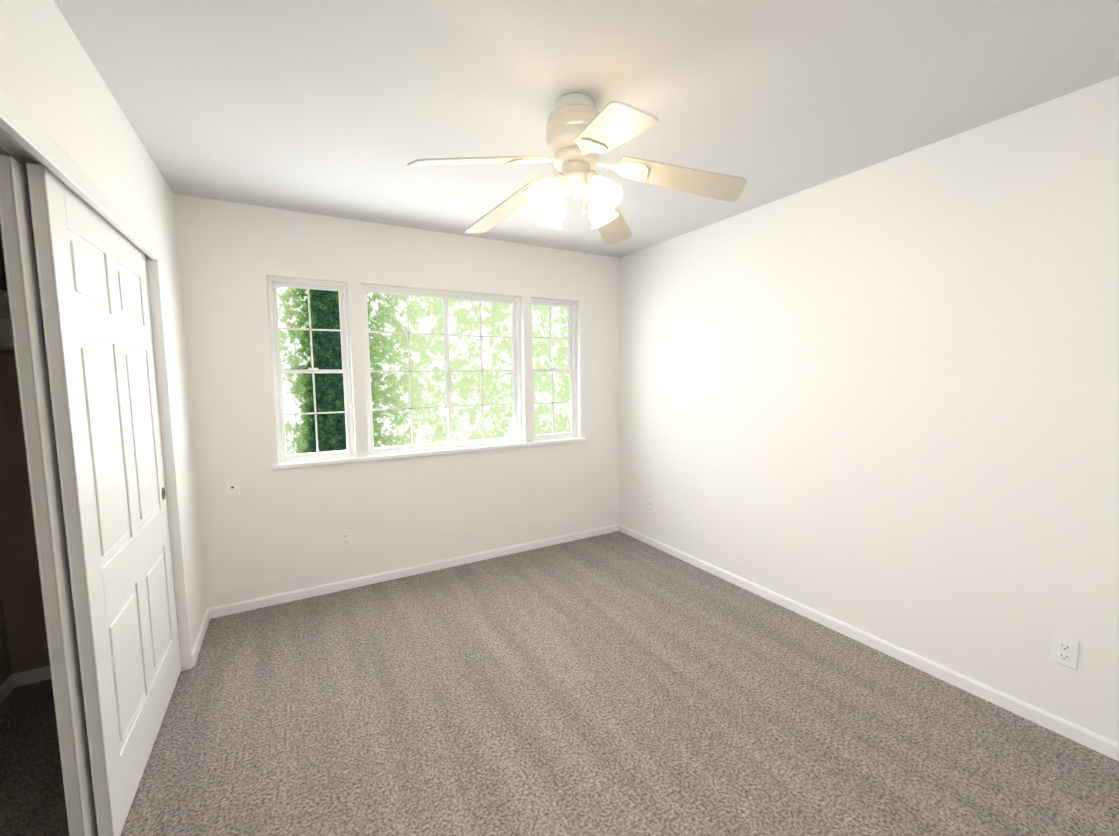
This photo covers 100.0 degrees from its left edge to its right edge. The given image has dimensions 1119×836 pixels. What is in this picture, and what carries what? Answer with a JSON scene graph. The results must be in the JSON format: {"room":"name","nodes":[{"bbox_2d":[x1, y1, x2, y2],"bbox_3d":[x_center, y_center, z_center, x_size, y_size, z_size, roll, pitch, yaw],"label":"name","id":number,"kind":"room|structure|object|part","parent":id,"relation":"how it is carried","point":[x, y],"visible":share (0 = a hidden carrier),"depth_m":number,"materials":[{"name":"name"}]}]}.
{"room":"empty bedroom","nodes":[
{"label":"empty bedroom","id":0,"kind":"room"},
{"bbox_2d":[0,229,49,685],"bbox_3d":[-1.754,0.121,1.097,0.700,2.440,2.810,-4,6,-30],"label":"wall","id":1,"kind":"structure","parent":0,"point":[23,642],"depth_m":2.16,"materials":[{"name":"beige paint"}]},
{"bbox_2d":[0,289,14,354],"bbox_3d":[-1.767,-0.276,1.056,0.400,0.199,2.530,-4,6,-30],"label":"closet shelf","id":2,"kind":"object","parent":1,"relation":"attached to","point":[6,337],"depth_m":2.03,"materials":[{"name":"white paint"}]},
{"bbox_3d":[-1.679,-0.198,1.113,0.032,0.032,2.492,-4,6,-30],"label":"closet shelf and rod","id":3,"kind":"part","parent":2,"relation":"part of","materials":[{"name":"white wood"}]},
{"bbox_2d":[0,674,14,703],"bbox_3d":[-1.918,1.316,1.102,0.012,0.062,2.530,-4,6,-30],"label":"baseboard","id":4,"kind":"structure","parent":1,"relation":"attached to","point":[7,686],"depth_m":2.13,"materials":[{"name":"white paint"}]},
{"bbox_2d":[12,666,50,686],"bbox_3d":[-2.309,1.210,2.325,0.560,0.062,0.012,-4,6,-30],"label":"baseboard","id":5,"kind":"structure","parent":1,"relation":"attached to","point":[32,676],"depth_m":2.22,"materials":[{"name":"white paint"}]},
{"bbox_2d":[0,0,206,650],"bbox_3d":[-1.253,0.118,1.067,0.140,2.440,3.680,-4,6,-30],"label":"wall","id":6,"kind":"structure","parent":0,"point":[54,86],"depth_m":1.64,"materials":[{"name":"white paint"}]},
{"bbox_2d":[0,155,97,835],"bbox_3d":[-1.641,0.286,1.702,0.035,1.975,1.015,-4,6,-30],"label":"closet door","id":7,"kind":"structure","parent":6,"relation":"in","point":[19,255],"depth_m":1.27,"materials":[{"name":"white paint"}]},
{"bbox_2d":[0,86,192,670],"bbox_3d":[-1.395,0.298,1.342,0.146,2.034,1.999,-4,6,-30],"label":"trim","id":8,"kind":"structure","parent":6,"relation":"attached to","point":[25,137],"depth_m":1.95,"materials":[{"name":"white paint"}]},
{"bbox_2d":[26,163,180,835],"bbox_3d":[-1.616,0.281,1.757,0.038,1.975,1.015,-4,6,-30],"label":"closet door","id":9,"kind":"structure","parent":6,"relation":"in","point":[93,285],"depth_m":1.53,"materials":[{"name":"white paint"}]},
{"bbox_3d":[-1.823,0.347,2.161,0.002,0.058,0.058,-4,6,-30],"label":"handle","id":10,"kind":"part","parent":9,"relation":"part of","materials":[{"name":"grey metal"}]},
{"bbox_2d":[192,608,209,666],"bbox_3d":[-1.957,1.185,2.565,0.012,0.062,0.545,-4,6,-30],"label":"baseboard","id":11,"kind":"structure","parent":6,"relation":"attached to","point":[200,637],"depth_m":2.52,"materials":[{"name":"white paint"}]},
{"bbox_2d":[174,194,618,607],"bbox_3d":[-0.824,-0.106,3.508,3.330,2.440,0.140,-4,6,-30],"label":"wall","id":12,"kind":"structure","parent":0,"point":[268,531],"depth_m":3.13,"materials":[{"name":"white paint"}]},
{"bbox_2d":[225,477,239,496],"bbox_3d":[-1.958,0.415,2.810,0.070,0.115,0.010,-4,6,-30],"label":"outlet","id":13,"kind":"object","parent":12,"relation":"attached to","point":[232,487],"visible":1,"depth_m":2.81,"materials":[{"name":"white plastic"}]},
{"bbox_2d":[266,276,354,462],"bbox_3d":[-1.607,-0.303,3.061,0.450,1.160,0.072,-4,6,-30],"label":"window","id":14,"kind":"structure","parent":12,"relation":"in","point":[273,283],"depth_m":3.04,"materials":[{"name":"white plastic"}]},
{"bbox_2d":[340,530,351,547],"bbox_3d":[-1.432,0.812,3.148,0.070,0.115,0.009,-4,6,-30],"label":"electrical outlet","id":15,"kind":"object","parent":12,"relation":"attached to","point":[345,538],"visible":1,"depth_m":3.15,"materials":[{"name":"white plastic"}]},
{"bbox_2d":[208,524,618,618],"bbox_3d":[-0.774,1.084,3.549,3.050,0.062,0.012,-4,6,-30],"label":"baseboard","id":16,"kind":"structure","parent":12,"relation":"attached to","point":[247,605],"depth_m":3.31,"materials":[{"name":"white paint"}]},
{"bbox_2d":[272,437,585,469],"bbox_3d":[-0.791,0.241,3.489,2.300,0.026,0.088,-4,6,-30],"label":"window sill","id":17,"kind":"structure","parent":12,"relation":"attached to","point":[296,464],"depth_m":3.33,"materials":[{"name":"white paint"}]},
{"bbox_2d":[360,284,521,454],"bbox_3d":[-0.836,-0.351,3.503,1.180,1.160,0.072,-4,6,-30],"label":"window","id":18,"kind":"structure","parent":12,"relation":"in","point":[445,296],"depth_m":3.48,"materials":[{"name":"white plastic"}]},
{"bbox_2d":[531,298,576,440],"bbox_3d":[-0.065,-0.399,3.945,0.450,1.160,0.072,-4,6,-30],"label":"window","id":19,"kind":"structure","parent":12,"relation":"in","point":[570,306],"depth_m":3.99,"materials":[{"name":"white plastic"}]},
{"bbox_2d":[0,531,1118,835],"bbox_3d":[-0.161,1.316,1.799,4.030,0.100,3.960,-4,6,-30],"label":"floor","id":20,"kind":"structure","parent":0,"point":[616,683],"depth_m":1.90,"materials":[{"name":"carpet"}]},
{"bbox_2d":[54,0,1118,257],"bbox_3d":[-0.187,-1.214,1.572,4.030,0.100,3.960,-4,6,-30],"label":"ceiling","id":21,"kind":"structure","parent":0,"point":[344,108],"depth_m":1.67,"materials":[{"name":"white paint"}]},
{"bbox_2d":[407,93,746,243],"bbox_3d":[0.023,-0.966,1.768,1.156,0.432,1.206,-4,6,-30],"label":"ceiling fan","id":22,"kind":"object","parent":21,"relation":"hanging from","point":[582,133],"visible":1,"depth_m":1.72,"materials":[{"name":"beige plastic"}]},
{"bbox_3d":[0.063,-0.822,1.804,0.416,0.132,0.416,-4,6,-30],"label":"lamp shade","id":23,"kind":"part","parent":22,"relation":"part of","materials":[{"name":"white glass"}]},
{"bbox_2d":[619,75,1118,742],"bbox_3d":[1.511,-0.053,2.650,0.140,2.440,3.960,-4,6,-30],"label":"wall","id":24,"kind":"structure","parent":0,"point":[879,399],"depth_m":2.20,"materials":[{"name":"white paint"}]},
{"bbox_2d":[647,499,652,513],"bbox_3d":[0.755,0.736,3.906,0.009,0.115,0.070,-4,6,-30],"label":"electrical outlet","id":25,"kind":"object","parent":24,"relation":"attached to","point":[649,506],"visible":1,"depth_m":3.90,"materials":[{"name":"white plastic"}]},
{"bbox_2d":[619,524,1118,760],"bbox_3d":[1.458,1.135,2.719,0.012,0.062,3.680,-4,6,-30],"label":"baseboard","id":26,"kind":"structure","parent":24,"relation":"attached to","point":[1078,734],"depth_m":2.24,"materials":[{"name":"white paint"}]},
{"bbox_2d":[1051,633,1078,669],"bbox_3d":[1.960,0.905,1.821,0.009,0.115,0.070,-4,6,-30],"label":"electrical outlet","id":27,"kind":"object","parent":24,"relation":"attached to","point":[1065,650],"visible":1,"depth_m":1.82,"materials":[{"name":"white plastic"}]},
{"label":"outside","id":28,"kind":"structure","parent":0,"visible":0},
{"bbox_2d":[276,287,569,454],"bbox_3d":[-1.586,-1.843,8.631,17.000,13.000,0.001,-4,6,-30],"label":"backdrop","id":29,"kind":"structure","parent":28,"point":[494,319],"depth_m":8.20,"materials":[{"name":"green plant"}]}
]}

